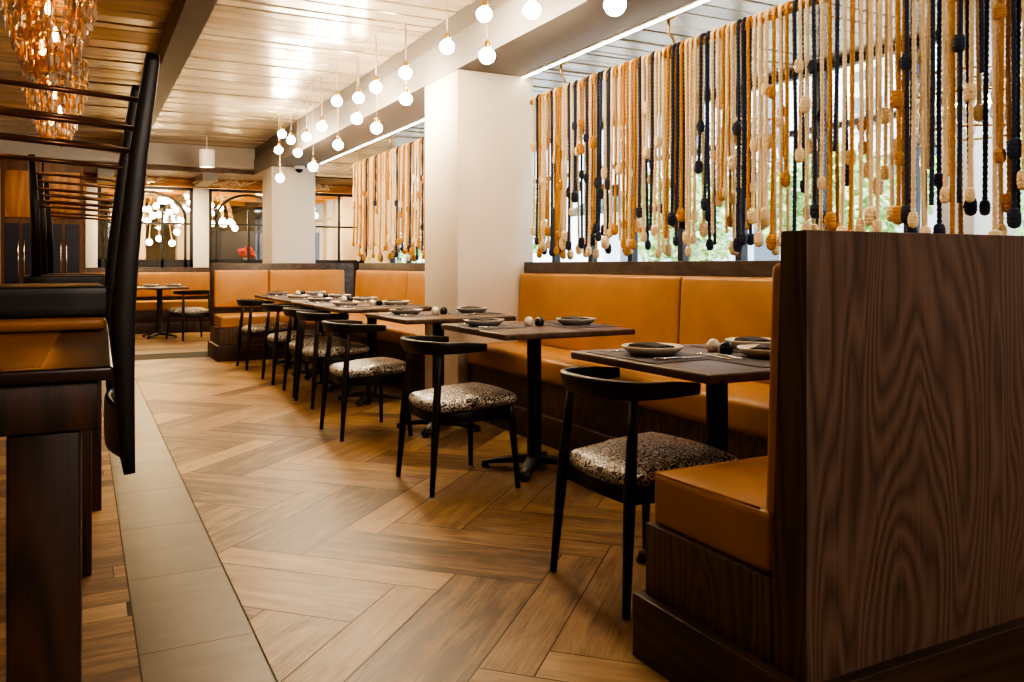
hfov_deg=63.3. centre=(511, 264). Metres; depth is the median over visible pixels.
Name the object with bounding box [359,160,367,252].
rope
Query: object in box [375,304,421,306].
placemat
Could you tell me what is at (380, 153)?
rope
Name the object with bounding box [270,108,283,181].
pendant bulb
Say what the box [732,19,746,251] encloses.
rope
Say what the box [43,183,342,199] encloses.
trim
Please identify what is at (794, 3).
rope
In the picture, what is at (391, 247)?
rope
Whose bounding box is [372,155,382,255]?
rope
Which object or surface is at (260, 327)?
seat cushion
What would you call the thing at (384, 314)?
placemat
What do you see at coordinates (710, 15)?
ceiling
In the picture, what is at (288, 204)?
column
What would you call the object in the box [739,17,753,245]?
rope
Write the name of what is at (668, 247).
rope
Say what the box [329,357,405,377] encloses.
seat cushion
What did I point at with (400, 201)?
rope
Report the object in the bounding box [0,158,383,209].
ceiling
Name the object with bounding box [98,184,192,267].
window
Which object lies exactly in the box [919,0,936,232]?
rope
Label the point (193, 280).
cushion
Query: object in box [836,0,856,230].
rope
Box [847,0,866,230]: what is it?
rope
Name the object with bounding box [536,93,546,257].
rope
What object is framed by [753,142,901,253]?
tree
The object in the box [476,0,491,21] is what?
pendant bulb
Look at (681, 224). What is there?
rope
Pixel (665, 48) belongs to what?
rope
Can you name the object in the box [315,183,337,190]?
canopy
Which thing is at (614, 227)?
rope
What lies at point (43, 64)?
chandelier
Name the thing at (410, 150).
rope
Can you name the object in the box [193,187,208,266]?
column
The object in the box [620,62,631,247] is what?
rope
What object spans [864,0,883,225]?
rope
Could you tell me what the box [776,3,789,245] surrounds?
rope
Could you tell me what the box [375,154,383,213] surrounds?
rope
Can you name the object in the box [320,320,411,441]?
dining chair
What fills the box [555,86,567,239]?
rope
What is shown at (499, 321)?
dinner plate
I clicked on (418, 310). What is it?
dinner plate
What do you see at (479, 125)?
column
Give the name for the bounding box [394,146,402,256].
rope
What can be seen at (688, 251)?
rope
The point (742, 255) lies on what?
window
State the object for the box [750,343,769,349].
napkin
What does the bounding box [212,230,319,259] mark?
wall
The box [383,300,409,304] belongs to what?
dinner plate
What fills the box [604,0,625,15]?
pendant bulb
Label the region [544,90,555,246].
rope
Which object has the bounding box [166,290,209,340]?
dining chair
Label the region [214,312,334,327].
seat cushion
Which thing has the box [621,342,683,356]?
dinner plate
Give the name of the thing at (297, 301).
placemat
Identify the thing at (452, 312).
placemat
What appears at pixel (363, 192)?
rope
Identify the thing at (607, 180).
rope
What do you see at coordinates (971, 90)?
rope
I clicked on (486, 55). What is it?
pendant bulb
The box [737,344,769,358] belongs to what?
dinner plate
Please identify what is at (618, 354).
placemat
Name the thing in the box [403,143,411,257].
rope
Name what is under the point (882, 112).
rope
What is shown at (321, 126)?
pendant bulb
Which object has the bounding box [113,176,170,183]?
canopy
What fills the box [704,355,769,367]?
placemat
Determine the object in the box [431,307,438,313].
salt shaker
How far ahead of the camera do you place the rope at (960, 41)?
3.15 m
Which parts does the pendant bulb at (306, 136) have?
cord, bulb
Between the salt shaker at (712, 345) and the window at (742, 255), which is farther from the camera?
the window at (742, 255)
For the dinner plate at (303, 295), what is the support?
on the placemat at (307, 297)
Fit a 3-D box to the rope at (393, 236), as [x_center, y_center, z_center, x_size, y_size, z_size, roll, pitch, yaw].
[-1.237,-0.728,8.899,0.127,1.064,0.052,0,0,-27]
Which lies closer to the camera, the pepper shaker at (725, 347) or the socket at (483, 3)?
the pepper shaker at (725, 347)
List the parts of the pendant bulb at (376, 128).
cord, bulb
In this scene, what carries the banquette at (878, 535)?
on the floor
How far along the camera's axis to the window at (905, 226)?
5.85 m
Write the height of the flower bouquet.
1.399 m
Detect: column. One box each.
[86,183,97,267]
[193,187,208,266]
[263,166,314,262]
[425,69,532,388]
[941,0,1013,234]
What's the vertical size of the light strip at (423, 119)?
0.012 m
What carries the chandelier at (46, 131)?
hanging from the ceiling at (250, 60)
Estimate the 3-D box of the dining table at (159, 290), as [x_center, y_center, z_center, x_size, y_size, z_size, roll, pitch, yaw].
[-5.212,0.696,12.278,0.740,0.748,0.780,0,0,-27]
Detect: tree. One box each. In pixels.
[397,217,423,262]
[533,188,547,259]
[616,162,732,260]
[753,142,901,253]
[921,41,1023,235]
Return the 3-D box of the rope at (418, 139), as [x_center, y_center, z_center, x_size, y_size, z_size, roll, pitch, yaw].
[-0.913,-0.723,8.280,0.112,1.075,0.040,0,0,-43]
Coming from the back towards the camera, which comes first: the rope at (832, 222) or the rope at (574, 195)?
the rope at (574, 195)
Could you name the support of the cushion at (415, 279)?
on the banquette at (384, 281)
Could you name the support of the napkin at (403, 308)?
on the dinner plate at (418, 310)
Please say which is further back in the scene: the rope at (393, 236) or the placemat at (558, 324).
the rope at (393, 236)
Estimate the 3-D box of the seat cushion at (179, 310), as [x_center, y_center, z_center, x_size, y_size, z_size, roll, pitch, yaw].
[-4.651,0.659,11.993,0.474,0.103,0.492,0,0,44]
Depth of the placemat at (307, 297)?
7.73 m
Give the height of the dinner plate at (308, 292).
0.034 m
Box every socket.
[403,61,409,66]
[444,33,451,39]
[481,0,489,6]
[484,40,492,47]
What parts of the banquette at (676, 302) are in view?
seat, panel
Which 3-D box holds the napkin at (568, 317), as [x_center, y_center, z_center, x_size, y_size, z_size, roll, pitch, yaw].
[0.343,0.287,4.457,0.103,0.025,0.167,0,0,-33]
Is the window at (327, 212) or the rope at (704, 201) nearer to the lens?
the rope at (704, 201)
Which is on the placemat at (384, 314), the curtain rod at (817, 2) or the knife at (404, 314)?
the knife at (404, 314)
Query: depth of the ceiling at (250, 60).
7.25 m
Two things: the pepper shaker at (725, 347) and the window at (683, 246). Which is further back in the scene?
the window at (683, 246)
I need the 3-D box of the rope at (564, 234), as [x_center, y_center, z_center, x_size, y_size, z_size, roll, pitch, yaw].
[0.399,-0.704,5.745,0.140,1.109,0.059,0,0,-34]
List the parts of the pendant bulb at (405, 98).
cord, bulb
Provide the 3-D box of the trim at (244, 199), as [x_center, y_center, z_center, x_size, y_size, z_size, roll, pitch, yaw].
[-6.535,-1.365,16.526,5.600,0.129,0.160,0,0,-27]
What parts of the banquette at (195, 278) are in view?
panel, seat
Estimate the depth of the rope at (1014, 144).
2.97 m
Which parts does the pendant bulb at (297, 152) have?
cord, bulb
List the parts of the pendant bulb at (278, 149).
cord, bulb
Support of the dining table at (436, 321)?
on the floor
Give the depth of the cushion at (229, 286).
9.78 m
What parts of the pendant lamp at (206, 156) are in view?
lamp shade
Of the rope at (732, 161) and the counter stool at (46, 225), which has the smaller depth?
the rope at (732, 161)
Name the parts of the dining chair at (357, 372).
leg, leg, backrest, seat frame, leg, leg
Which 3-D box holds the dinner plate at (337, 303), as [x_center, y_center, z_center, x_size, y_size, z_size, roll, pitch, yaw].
[-1.292,0.302,6.471,0.220,0.034,0.220,0,0,-27]
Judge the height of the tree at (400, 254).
3.585 m
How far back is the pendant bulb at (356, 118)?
6.99 m
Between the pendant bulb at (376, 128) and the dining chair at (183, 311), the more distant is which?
the dining chair at (183, 311)
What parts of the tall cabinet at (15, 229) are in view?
glass door, handle, door panel, handle, glass door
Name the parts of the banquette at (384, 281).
seat, panel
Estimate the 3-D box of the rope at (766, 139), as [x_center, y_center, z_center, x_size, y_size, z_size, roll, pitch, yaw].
[1.268,-0.651,4.076,0.129,1.219,0.051,0,0,-37]
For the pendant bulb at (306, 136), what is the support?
hanging from the ceiling at (250, 60)
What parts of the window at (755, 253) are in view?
pane, pane, pane, pane, pane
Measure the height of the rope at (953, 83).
1.228 m
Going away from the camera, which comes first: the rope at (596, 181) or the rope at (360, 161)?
the rope at (596, 181)
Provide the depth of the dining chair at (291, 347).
6.85 m
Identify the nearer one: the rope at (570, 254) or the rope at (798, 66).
the rope at (798, 66)
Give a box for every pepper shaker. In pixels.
[376,299,381,305]
[440,307,447,313]
[535,317,543,325]
[719,341,732,354]
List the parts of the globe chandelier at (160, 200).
bulb, bulb, bulb, bulb, bulb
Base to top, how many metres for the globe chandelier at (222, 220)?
0.734 m
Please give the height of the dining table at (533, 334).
0.748 m
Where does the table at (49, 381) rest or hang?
on the floor
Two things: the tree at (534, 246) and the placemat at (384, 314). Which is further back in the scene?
the tree at (534, 246)
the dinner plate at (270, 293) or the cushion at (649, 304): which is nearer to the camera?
the cushion at (649, 304)
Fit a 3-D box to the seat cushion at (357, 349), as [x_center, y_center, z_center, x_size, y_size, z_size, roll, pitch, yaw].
[-1.382,0.659,6.472,0.474,0.103,0.492,0,0,-30]
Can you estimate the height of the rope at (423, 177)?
1.212 m
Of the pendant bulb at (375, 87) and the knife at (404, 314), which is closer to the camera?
the knife at (404, 314)
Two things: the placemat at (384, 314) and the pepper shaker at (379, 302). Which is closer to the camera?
the placemat at (384, 314)
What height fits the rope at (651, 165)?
1.058 m
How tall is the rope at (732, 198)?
1.216 m
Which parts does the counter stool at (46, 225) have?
leg, leg, seat frame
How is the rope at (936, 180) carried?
hanging from the curtain rod at (817, 2)
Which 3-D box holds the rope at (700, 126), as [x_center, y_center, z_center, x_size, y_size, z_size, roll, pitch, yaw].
[1.043,-0.667,4.506,0.140,1.188,0.051,0,0,-40]
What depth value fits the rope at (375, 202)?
9.44 m
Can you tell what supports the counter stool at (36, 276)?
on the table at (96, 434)
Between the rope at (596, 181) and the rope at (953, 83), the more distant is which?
the rope at (596, 181)
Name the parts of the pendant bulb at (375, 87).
cord, bulb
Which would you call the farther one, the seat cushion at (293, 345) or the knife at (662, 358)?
the seat cushion at (293, 345)
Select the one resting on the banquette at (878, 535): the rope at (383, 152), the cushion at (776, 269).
the cushion at (776, 269)
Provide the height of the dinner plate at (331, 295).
0.034 m
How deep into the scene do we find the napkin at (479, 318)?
4.32 m
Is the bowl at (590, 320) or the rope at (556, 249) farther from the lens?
the rope at (556, 249)
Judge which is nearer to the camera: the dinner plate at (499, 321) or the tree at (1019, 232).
the dinner plate at (499, 321)
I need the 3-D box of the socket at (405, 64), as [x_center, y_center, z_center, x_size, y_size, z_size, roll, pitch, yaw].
[-0.780,-1.481,6.131,0.052,0.047,0.035,0,0,-27]
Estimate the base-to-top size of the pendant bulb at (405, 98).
0.614 m
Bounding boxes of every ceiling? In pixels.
[0,0,475,148]
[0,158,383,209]
[315,0,1005,179]
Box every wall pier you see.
[110,198,145,258]
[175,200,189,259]
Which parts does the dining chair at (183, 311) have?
leg, leg, seat frame, backrest, leg, leg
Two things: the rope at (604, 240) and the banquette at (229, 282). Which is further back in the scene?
the banquette at (229, 282)
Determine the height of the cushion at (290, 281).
0.440 m
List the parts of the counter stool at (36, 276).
leg, leg, seat frame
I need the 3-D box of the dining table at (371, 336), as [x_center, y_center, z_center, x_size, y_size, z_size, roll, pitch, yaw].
[-1.105,0.696,6.545,0.740,0.748,0.780,0,0,-27]
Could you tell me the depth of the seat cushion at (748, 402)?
4.11 m
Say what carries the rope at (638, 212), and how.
hanging from the curtain rod at (817, 2)
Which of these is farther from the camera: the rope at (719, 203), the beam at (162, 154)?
the beam at (162, 154)
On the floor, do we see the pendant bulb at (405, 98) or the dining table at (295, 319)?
the dining table at (295, 319)
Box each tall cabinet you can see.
[0,159,42,283]
[44,162,83,272]
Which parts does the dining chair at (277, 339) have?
leg, seat frame, leg, backrest, leg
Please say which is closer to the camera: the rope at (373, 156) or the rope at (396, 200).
the rope at (396, 200)
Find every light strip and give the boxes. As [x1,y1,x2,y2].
[320,118,424,163]
[521,0,708,77]
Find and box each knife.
[399,314,432,315]
[478,326,514,327]
[654,356,705,359]
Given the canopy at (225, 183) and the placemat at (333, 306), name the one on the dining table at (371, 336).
the placemat at (333, 306)
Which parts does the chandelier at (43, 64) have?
bulb, bulb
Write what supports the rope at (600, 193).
hanging from the curtain rod at (817, 2)
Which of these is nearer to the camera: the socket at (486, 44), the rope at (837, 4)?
the rope at (837, 4)
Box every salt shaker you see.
[369,299,375,305]
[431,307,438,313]
[524,316,533,325]
[706,339,719,351]
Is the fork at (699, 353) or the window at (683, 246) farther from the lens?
the window at (683, 246)
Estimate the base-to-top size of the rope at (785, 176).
0.897 m
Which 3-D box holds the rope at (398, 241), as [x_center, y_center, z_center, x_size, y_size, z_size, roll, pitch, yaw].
[-1.169,-0.682,8.773,0.134,1.160,0.052,0,0,-42]
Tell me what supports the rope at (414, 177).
hanging from the curtain rod at (390, 136)
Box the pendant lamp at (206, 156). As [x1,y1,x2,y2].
[199,136,214,167]
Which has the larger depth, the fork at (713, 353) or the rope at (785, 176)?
the rope at (785, 176)
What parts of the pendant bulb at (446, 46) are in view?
cord, bulb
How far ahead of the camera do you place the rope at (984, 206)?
3.13 m
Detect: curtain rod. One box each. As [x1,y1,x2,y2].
[349,134,423,169]
[530,0,827,104]
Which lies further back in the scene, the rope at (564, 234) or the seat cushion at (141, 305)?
the seat cushion at (141, 305)
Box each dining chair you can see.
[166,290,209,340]
[236,299,290,370]
[261,303,322,384]
[282,307,348,397]
[295,311,370,408]
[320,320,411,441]
[396,335,519,497]
[550,366,737,619]
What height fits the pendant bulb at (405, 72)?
0.434 m
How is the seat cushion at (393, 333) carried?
on the banquette at (384, 281)
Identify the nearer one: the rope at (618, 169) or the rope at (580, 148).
the rope at (618, 169)
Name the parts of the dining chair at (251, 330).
leg, leg, backrest, seat frame, leg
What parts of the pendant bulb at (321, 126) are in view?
cord, bulb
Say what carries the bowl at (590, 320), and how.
on the placemat at (558, 324)
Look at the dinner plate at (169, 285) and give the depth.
12.24 m
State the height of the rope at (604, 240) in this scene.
1.168 m
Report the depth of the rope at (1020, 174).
2.94 m
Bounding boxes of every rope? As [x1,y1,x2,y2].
[351,163,359,260]
[352,163,360,256]
[354,162,360,202]
[356,161,363,244]
[358,161,360,247]
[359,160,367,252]
[360,159,368,254]
[362,159,370,260]
[365,158,371,256]
[366,158,374,257]
[367,156,375,259]
[371,156,377,248]
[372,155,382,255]
[373,155,382,261]
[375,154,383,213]
[377,153,383,246]
[377,153,387,260]
[381,151,390,254]
[381,152,389,259]
[384,151,393,259]
[386,150,394,254]
[389,149,395,242]
[390,149,400,250]
[391,148,400,246]
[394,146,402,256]
[396,146,406,254]
[398,145,409,260]
[401,144,409,253]
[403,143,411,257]
[406,142,415,261]
[407,142,418,259]
[409,140,420,254]
[411,140,422,253]
[416,139,423,245]
[417,138,421,243]
[420,137,424,250]
[422,138,424,258]
[530,95,541,240]
[534,94,547,254]
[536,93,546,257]
[539,92,549,251]
[540,91,554,247]
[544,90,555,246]
[548,89,561,256]
[552,88,561,248]
[554,86,565,258]
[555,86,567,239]
[560,84,573,259]
[561,83,573,241]
[565,82,580,250]
[568,81,582,254]
[571,80,584,248]
[574,79,587,256]
[576,77,591,233]
[583,75,594,252]
[585,74,599,258]
[589,73,602,229]
[592,71,606,235]
[595,70,611,253]
[601,68,613,248]
[605,67,617,195]
[607,66,621,239]
[611,65,625,234]
[615,63,632,253]
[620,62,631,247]
[622,60,635,256]
[625,59,641,247]
[629,57,645,249]
[635,56,650,249]
[640,54,652,241]
[641,53,656,212]
[649,51,661,230]
[650,49,662,235]
[654,48,672,257]
[661,46,670,251]
[664,45,678,237]
[667,43,679,225]
[673,42,684,245]
[675,40,690,233]
[682,38,698,243]
[685,37,698,257]
[690,35,707,243]
[694,33,713,250]
[700,31,716,244]
[710,28,723,233]
[716,27,728,232]
[718,24,732,227]
[722,23,738,255]
[728,21,741,187]
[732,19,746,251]
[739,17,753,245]
[745,15,756,229]
[747,13,765,229]
[754,10,769,246]
[760,8,779,255]
[765,5,784,250]
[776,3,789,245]
[780,1,797,187]
[792,0,804,230]
[793,0,809,217]
[799,0,818,229]
[807,0,826,223]
[817,0,828,229]
[824,0,839,230]
[832,0,848,186]
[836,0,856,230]
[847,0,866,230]
[855,0,874,230]
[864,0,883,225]
[872,0,889,231]
[886,0,901,221]
[890,0,904,225]
[899,0,918,232]
[907,0,926,227]
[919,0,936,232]
[929,0,945,233]
[939,0,956,203]
[949,0,963,233]
[951,0,977,215]
[963,0,982,201]
[979,0,990,215]
[988,0,1007,234]
[994,0,1011,212]
[1006,0,1021,228]
[1016,0,1023,189]
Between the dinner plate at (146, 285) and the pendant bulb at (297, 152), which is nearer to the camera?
the pendant bulb at (297, 152)
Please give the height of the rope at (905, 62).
1.175 m
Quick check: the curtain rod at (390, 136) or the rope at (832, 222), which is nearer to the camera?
the rope at (832, 222)
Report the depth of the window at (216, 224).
14.14 m
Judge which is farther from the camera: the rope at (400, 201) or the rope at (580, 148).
the rope at (400, 201)
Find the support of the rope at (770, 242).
hanging from the curtain rod at (817, 2)
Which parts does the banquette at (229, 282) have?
seat, panel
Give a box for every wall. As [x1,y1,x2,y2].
[84,206,262,267]
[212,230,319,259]
[354,267,358,296]
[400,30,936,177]
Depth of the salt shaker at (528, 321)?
4.37 m
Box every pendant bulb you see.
[267,115,282,153]
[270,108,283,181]
[270,111,285,137]
[275,110,294,143]
[288,105,301,156]
[294,96,310,140]
[297,86,317,170]
[305,77,326,130]
[323,65,341,105]
[323,73,342,149]
[336,53,362,123]
[343,57,363,102]
[350,35,381,92]
[352,44,381,133]
[378,24,411,104]
[381,22,411,78]
[440,0,453,53]
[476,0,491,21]
[479,0,494,63]
[523,0,540,18]
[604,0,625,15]
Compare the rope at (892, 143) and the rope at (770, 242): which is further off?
the rope at (770, 242)
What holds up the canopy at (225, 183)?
hanging from the ceiling at (174, 172)
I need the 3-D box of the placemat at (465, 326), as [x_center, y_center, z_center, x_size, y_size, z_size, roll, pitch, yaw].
[-0.147,0.321,4.350,0.300,0.003,0.400,0,0,-27]
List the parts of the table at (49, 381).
inlay panel, leg, leg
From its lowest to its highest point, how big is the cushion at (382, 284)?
0.510 m
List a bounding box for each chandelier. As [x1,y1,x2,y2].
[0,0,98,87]
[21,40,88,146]
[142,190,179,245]
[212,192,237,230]
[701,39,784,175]
[909,0,1021,147]
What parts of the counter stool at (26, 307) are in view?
seat frame, backrest, leg, leg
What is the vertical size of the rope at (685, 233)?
1.151 m
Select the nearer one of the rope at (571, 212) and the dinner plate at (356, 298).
the rope at (571, 212)
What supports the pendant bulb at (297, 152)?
hanging from the ceiling at (250, 60)
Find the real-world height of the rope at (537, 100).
1.191 m
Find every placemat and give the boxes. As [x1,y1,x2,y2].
[279,297,308,299]
[297,301,332,302]
[321,305,371,307]
[374,313,438,316]
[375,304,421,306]
[443,324,526,329]
[447,311,503,314]
[534,322,618,327]
[587,349,716,363]
[690,345,741,352]
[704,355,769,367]
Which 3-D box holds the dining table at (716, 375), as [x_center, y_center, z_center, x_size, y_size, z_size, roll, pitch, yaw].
[0.727,0.696,2.945,0.740,0.748,0.780,0,0,-27]
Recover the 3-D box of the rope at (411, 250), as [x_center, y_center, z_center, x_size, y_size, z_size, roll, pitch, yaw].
[-0.980,-0.677,8.405,0.145,1.164,0.052,0,0,-44]
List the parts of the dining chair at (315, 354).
leg, leg, backrest, seat frame, leg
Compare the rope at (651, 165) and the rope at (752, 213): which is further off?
the rope at (651, 165)
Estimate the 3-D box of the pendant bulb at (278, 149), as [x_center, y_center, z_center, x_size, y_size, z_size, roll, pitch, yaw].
[-2.882,-1.568,10.051,0.093,0.478,0.394,0,0,-36]
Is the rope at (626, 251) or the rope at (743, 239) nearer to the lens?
the rope at (743, 239)
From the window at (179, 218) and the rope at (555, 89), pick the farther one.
the window at (179, 218)
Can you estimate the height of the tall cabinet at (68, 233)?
2.500 m
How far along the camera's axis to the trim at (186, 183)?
13.98 m
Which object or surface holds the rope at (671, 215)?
hanging from the curtain rod at (817, 2)
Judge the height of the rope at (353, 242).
1.162 m
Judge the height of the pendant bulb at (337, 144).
0.728 m
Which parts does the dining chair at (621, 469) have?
leg, seat frame, leg, backrest, leg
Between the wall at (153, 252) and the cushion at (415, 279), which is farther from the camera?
the wall at (153, 252)
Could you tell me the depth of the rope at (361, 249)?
9.86 m
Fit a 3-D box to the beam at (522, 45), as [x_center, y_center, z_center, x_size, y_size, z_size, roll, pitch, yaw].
[-0.006,-1.537,5.853,0.586,0.254,16.400,0,0,-27]
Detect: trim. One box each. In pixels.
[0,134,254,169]
[43,175,360,194]
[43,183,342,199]
[84,192,323,204]
[84,197,262,206]
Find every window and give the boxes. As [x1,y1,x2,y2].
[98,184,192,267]
[209,189,262,266]
[315,182,396,262]
[315,193,363,266]
[391,178,406,262]
[553,127,589,261]
[573,22,1023,261]
[590,116,629,261]
[630,108,679,260]
[680,86,737,260]
[738,63,817,260]
[818,40,907,232]
[908,9,1021,232]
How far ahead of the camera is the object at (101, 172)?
12.22 m
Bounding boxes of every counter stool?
[0,52,159,474]
[24,154,115,284]
[37,175,113,274]
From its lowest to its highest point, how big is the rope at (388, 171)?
1.168 m
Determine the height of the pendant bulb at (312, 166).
0.864 m
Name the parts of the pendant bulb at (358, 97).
cord, bulb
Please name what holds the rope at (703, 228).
hanging from the curtain rod at (817, 2)
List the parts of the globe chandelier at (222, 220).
frame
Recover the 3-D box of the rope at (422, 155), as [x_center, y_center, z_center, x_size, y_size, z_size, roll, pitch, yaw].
[-0.853,-0.684,8.173,0.118,1.153,0.049,0,0,-42]
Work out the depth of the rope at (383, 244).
9.16 m
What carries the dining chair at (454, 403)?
on the floor
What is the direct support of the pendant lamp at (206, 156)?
hanging from the ceiling at (250, 60)
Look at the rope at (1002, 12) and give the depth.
3.02 m
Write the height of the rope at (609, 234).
1.106 m
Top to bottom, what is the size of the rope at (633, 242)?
1.173 m
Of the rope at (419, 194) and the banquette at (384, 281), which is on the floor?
the banquette at (384, 281)
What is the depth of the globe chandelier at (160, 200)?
14.46 m
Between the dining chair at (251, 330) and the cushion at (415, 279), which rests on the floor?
the dining chair at (251, 330)
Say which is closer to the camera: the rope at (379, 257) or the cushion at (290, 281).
the rope at (379, 257)
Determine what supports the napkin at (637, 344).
on the dinner plate at (644, 352)
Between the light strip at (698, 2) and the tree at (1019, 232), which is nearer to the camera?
the light strip at (698, 2)
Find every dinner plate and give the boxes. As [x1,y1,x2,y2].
[143,284,158,286]
[165,284,180,286]
[267,292,287,294]
[286,294,308,298]
[306,291,325,294]
[307,297,332,301]
[328,294,350,297]
[332,301,359,305]
[353,297,377,300]
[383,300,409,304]
[389,308,422,314]
[456,307,487,312]
[463,318,504,326]
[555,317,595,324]
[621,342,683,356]
[725,337,770,348]
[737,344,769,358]
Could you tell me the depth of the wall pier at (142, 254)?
16.85 m
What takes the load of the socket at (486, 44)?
attached to the pendant bulb at (486, 55)
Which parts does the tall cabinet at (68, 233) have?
glass door, handle, door panel, handle, glass door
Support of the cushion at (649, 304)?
on the banquette at (676, 302)
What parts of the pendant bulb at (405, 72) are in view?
cord, bulb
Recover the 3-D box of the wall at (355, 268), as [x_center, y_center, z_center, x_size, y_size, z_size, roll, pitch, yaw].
[-3.667,0.555,14.796,2.100,1.030,0.150,0,0,-27]
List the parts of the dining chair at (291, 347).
leg, seat frame, leg, backrest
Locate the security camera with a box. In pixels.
[294,165,304,172]
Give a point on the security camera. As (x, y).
(298, 168)
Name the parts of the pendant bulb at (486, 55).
cord, bulb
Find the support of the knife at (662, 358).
on the placemat at (618, 354)
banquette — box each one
[84,267,209,333]
[208,263,353,361]
[323,263,424,392]
[467,260,779,459]
[633,230,1023,681]
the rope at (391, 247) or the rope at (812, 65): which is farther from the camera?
the rope at (391, 247)
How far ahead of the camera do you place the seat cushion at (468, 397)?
3.98 m
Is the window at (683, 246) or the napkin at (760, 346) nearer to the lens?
the napkin at (760, 346)
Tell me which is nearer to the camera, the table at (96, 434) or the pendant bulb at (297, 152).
the table at (96, 434)
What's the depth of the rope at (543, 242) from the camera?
5.98 m
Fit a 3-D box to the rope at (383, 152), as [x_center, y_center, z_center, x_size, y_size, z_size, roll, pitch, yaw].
[-1.405,-0.656,9.257,0.118,1.209,0.053,0,0,-42]
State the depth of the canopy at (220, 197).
15.99 m
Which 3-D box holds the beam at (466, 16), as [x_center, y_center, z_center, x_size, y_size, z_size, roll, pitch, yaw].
[-0.001,-1.767,5.856,0.575,0.206,16.400,0,0,-27]
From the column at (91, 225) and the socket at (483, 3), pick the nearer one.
the socket at (483, 3)
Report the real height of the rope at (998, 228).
1.214 m
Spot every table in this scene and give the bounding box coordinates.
[0,321,112,681]
[92,381,101,510]
[137,286,188,338]
[255,294,329,368]
[272,297,354,379]
[291,300,382,391]
[313,303,432,406]
[365,310,515,437]
[441,320,634,481]
[571,343,769,562]
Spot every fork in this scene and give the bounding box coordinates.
[694,352,731,358]
[711,352,747,359]
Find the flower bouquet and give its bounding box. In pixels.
[237,246,255,259]
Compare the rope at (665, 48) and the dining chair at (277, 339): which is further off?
the dining chair at (277, 339)
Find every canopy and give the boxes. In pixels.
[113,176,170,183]
[192,180,256,188]
[212,195,242,199]
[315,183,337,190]
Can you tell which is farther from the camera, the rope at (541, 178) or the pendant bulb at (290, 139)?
the pendant bulb at (290, 139)
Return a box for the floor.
[0,332,670,681]
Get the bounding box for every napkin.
[396,307,415,309]
[461,306,480,307]
[469,317,497,320]
[561,316,588,318]
[627,342,675,347]
[734,336,770,341]
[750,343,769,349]
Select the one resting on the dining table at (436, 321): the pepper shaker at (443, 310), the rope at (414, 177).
the pepper shaker at (443, 310)
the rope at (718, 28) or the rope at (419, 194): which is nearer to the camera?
the rope at (718, 28)
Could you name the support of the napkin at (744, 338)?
on the dinner plate at (735, 344)
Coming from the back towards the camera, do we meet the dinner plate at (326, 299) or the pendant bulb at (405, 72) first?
the dinner plate at (326, 299)
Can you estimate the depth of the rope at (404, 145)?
8.62 m
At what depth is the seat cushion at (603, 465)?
2.71 m
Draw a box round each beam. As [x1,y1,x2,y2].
[151,0,217,129]
[254,0,711,174]
[255,0,510,157]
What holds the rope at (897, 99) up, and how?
hanging from the curtain rod at (817, 2)
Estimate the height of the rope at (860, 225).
1.130 m
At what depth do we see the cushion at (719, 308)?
4.19 m
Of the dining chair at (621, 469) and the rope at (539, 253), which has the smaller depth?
the dining chair at (621, 469)
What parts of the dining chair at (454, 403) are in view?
leg, leg, backrest, seat frame, leg, leg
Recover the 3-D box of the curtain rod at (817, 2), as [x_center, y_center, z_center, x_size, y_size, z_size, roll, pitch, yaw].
[1.248,-1.304,4.115,0.103,0.252,4.760,0,0,-27]
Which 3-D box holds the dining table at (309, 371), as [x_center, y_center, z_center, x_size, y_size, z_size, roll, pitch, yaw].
[-1.855,0.696,7.993,0.740,0.748,0.780,0,0,-27]
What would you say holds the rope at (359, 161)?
hanging from the curtain rod at (390, 136)
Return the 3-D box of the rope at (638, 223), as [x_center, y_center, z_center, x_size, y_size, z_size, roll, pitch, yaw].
[0.745,-0.678,5.089,0.139,1.163,0.052,0,0,-42]
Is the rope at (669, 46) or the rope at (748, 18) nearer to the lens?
the rope at (748, 18)
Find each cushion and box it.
[0,316,105,332]
[136,299,207,310]
[137,272,209,296]
[168,307,208,313]
[213,270,268,307]
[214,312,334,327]
[241,322,287,332]
[267,330,321,341]
[268,270,344,304]
[289,336,345,349]
[302,341,368,356]
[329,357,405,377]
[337,313,424,345]
[355,270,408,313]
[407,271,424,324]
[408,382,516,412]
[467,341,768,438]
[518,273,683,350]
[569,432,737,488]
[655,457,772,573]
[679,276,771,383]
[766,263,779,514]
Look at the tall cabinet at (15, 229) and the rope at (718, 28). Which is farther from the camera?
the tall cabinet at (15, 229)
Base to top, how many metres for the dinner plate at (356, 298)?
0.034 m
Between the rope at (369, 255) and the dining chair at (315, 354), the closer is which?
the dining chair at (315, 354)
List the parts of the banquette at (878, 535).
seat, partition panel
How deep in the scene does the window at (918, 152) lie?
5.23 m
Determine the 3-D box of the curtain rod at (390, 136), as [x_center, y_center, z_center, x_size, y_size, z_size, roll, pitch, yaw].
[-1.107,-1.304,8.662,0.103,0.252,4.000,0,0,-27]
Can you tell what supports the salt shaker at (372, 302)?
on the dining table at (371, 336)
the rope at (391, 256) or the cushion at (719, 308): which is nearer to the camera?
the cushion at (719, 308)

